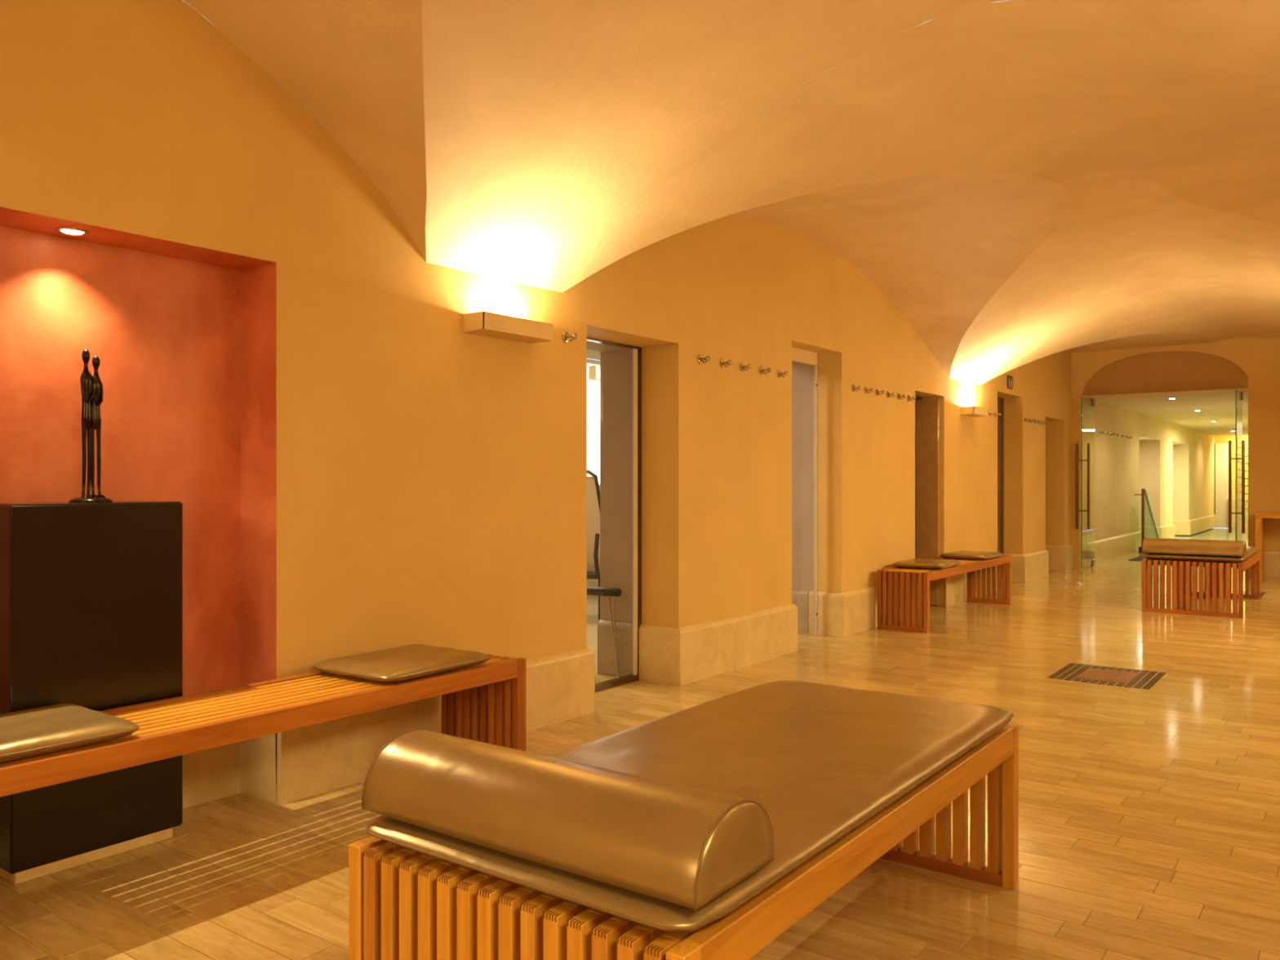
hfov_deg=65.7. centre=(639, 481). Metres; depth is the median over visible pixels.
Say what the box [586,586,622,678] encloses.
stool
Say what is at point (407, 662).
seat cushion
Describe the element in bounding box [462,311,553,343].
wall sconce
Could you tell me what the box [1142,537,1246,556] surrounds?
bolster pillow
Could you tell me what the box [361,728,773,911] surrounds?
bolster pillow
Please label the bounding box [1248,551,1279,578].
baseboard
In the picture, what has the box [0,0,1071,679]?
wall
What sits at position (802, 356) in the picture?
door frame
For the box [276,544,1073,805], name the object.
baseboard
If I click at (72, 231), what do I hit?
spotlight
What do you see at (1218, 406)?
ceiling
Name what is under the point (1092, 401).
door
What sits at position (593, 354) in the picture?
wall
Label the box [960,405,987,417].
wall sconce
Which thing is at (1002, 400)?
door
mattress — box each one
[365,680,1013,930]
[1143,546,1259,562]
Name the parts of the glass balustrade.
post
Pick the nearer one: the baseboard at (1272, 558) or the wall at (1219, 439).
the baseboard at (1272, 558)
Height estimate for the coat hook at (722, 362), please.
0.058 m
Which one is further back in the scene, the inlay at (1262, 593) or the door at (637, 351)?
the inlay at (1262, 593)
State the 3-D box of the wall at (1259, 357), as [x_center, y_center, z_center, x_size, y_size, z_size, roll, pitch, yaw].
[7.715,-0.375,12.692,4.040,3.150,0.400,0,0,36]
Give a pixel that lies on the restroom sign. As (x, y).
(1009, 377)
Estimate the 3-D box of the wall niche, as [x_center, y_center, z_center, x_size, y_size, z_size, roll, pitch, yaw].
[-1.854,0.177,3.232,0.264,2.046,1.395,0,0,36]
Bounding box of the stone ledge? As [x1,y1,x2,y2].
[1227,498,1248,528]
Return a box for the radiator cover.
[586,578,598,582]
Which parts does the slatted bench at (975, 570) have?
post, rail, rail, post, rail, post, rail, post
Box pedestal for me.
[0,501,182,884]
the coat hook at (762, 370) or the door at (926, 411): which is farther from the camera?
the door at (926, 411)
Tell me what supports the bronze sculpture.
on the pedestal
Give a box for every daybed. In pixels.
[348,722,1018,959]
[1142,551,1260,617]
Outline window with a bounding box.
[586,359,599,489]
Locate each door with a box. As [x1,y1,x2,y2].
[586,337,641,692]
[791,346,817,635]
[915,396,939,605]
[997,396,1004,582]
[1075,396,1095,568]
[1228,389,1244,574]
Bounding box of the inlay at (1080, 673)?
[1046,662,1166,689]
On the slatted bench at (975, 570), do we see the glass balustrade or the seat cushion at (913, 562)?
the seat cushion at (913, 562)
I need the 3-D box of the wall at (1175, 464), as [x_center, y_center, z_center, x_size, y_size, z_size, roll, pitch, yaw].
[10.506,0.005,20.188,0.510,2.390,15.000,0,0,36]
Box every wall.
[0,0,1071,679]
[586,349,599,597]
[1071,337,1279,568]
[1086,398,1214,542]
[1214,435,1248,514]
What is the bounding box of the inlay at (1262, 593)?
[1203,588,1266,597]
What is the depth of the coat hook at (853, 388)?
7.83 m
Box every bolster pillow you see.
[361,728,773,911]
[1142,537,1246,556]
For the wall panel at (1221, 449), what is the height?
2.200 m
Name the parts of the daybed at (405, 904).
post, rail, post, rail, rail, post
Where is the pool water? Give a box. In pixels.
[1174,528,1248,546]
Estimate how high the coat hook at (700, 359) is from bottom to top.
0.058 m
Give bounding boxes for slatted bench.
[0,647,525,797]
[877,555,1011,633]
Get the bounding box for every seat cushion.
[0,703,139,762]
[313,644,490,682]
[892,558,960,568]
[939,550,1003,559]
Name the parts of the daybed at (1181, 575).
post, post, rail, rail, post, rail, post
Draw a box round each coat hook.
[561,331,577,342]
[697,354,710,364]
[719,358,731,368]
[739,362,751,371]
[759,366,770,374]
[777,369,788,377]
[851,384,861,391]
[863,386,873,394]
[875,388,884,395]
[886,391,895,397]
[897,392,906,399]
[906,395,915,401]
[1024,417,1031,422]
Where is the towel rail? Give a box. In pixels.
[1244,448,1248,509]
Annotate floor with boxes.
[0,551,1279,959]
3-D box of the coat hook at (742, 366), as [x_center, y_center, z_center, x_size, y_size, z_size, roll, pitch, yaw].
[0.692,-0.746,6.437,0.068,0.058,0.058,0,0,36]
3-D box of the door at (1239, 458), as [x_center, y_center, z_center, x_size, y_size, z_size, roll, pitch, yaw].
[7.731,0.013,12.802,0.178,2.375,0.803,0,0,36]
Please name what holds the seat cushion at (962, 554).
on the slatted bench at (975, 570)
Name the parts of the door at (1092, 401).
pull handle, pull handle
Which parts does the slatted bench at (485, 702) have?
rail, post, post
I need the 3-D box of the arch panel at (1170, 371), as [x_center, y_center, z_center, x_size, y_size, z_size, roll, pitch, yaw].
[6.931,-1.456,13.177,1.980,0.555,0.001,0,0,36]
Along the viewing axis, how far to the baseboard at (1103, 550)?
16.91 m
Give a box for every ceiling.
[182,0,1279,385]
[1088,390,1248,436]
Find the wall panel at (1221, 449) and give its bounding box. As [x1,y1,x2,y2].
[1215,443,1228,527]
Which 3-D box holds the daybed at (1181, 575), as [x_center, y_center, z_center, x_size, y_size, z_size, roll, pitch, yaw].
[5.502,0.960,9.677,0.800,0.480,1.820,0,0,36]
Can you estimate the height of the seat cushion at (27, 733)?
0.051 m
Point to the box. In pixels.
(593, 371)
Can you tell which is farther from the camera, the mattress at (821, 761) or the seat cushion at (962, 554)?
the seat cushion at (962, 554)
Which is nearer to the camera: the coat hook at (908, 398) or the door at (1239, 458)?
the coat hook at (908, 398)
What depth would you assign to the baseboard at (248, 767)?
3.74 m
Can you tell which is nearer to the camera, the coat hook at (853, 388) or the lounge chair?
the coat hook at (853, 388)
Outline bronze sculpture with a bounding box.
[68,349,112,502]
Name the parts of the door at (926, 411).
frame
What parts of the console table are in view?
panel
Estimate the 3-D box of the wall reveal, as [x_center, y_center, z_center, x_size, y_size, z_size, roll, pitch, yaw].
[0.322,-0.068,6.662,0.385,1.865,3.123,0,0,36]
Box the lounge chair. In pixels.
[586,470,599,621]
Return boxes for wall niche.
[0,206,276,696]
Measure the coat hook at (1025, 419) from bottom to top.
0.058 m
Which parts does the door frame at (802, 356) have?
edge trim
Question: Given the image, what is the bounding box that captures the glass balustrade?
[1133,488,1159,553]
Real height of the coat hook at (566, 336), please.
0.058 m
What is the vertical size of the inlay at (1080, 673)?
0.005 m
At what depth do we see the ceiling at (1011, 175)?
4.42 m
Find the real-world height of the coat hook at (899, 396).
0.058 m
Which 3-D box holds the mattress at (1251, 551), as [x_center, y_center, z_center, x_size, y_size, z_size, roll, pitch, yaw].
[5.513,0.692,9.694,0.814,0.057,1.804,0,0,36]
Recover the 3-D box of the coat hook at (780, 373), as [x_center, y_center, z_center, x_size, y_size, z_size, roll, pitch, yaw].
[0.991,-0.746,6.847,0.068,0.058,0.058,0,0,36]
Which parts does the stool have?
leg, leg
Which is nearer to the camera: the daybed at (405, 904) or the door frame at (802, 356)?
the daybed at (405, 904)
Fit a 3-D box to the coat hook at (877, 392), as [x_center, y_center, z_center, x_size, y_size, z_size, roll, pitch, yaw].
[1.991,-0.740,8.218,0.068,0.058,0.058,0,0,36]
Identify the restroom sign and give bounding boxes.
[1007,375,1012,389]
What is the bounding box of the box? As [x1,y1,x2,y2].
[588,364,599,381]
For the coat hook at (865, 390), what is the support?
attached to the wall at (432, 473)
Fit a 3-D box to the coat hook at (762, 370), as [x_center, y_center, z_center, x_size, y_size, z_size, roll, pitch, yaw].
[0.841,-0.746,6.642,0.068,0.058,0.058,0,0,36]
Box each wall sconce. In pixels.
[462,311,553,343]
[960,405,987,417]
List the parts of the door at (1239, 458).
pull handle, glass pane, pull handle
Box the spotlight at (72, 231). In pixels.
[55,226,88,235]
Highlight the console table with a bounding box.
[1255,511,1279,580]
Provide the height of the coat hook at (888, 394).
0.058 m
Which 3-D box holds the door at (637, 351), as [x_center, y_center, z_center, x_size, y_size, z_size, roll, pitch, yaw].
[-0.259,0.193,5.684,0.040,2.014,0.856,0,0,36]
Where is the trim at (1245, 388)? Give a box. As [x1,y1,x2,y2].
[1080,387,1248,398]
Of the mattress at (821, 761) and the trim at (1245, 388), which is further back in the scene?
the trim at (1245, 388)
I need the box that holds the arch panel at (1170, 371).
[1084,351,1248,395]
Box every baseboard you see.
[182,733,276,808]
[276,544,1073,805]
[1086,514,1215,566]
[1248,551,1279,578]
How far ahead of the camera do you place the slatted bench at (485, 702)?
3.26 m
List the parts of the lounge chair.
seat, frame, arm frame, leg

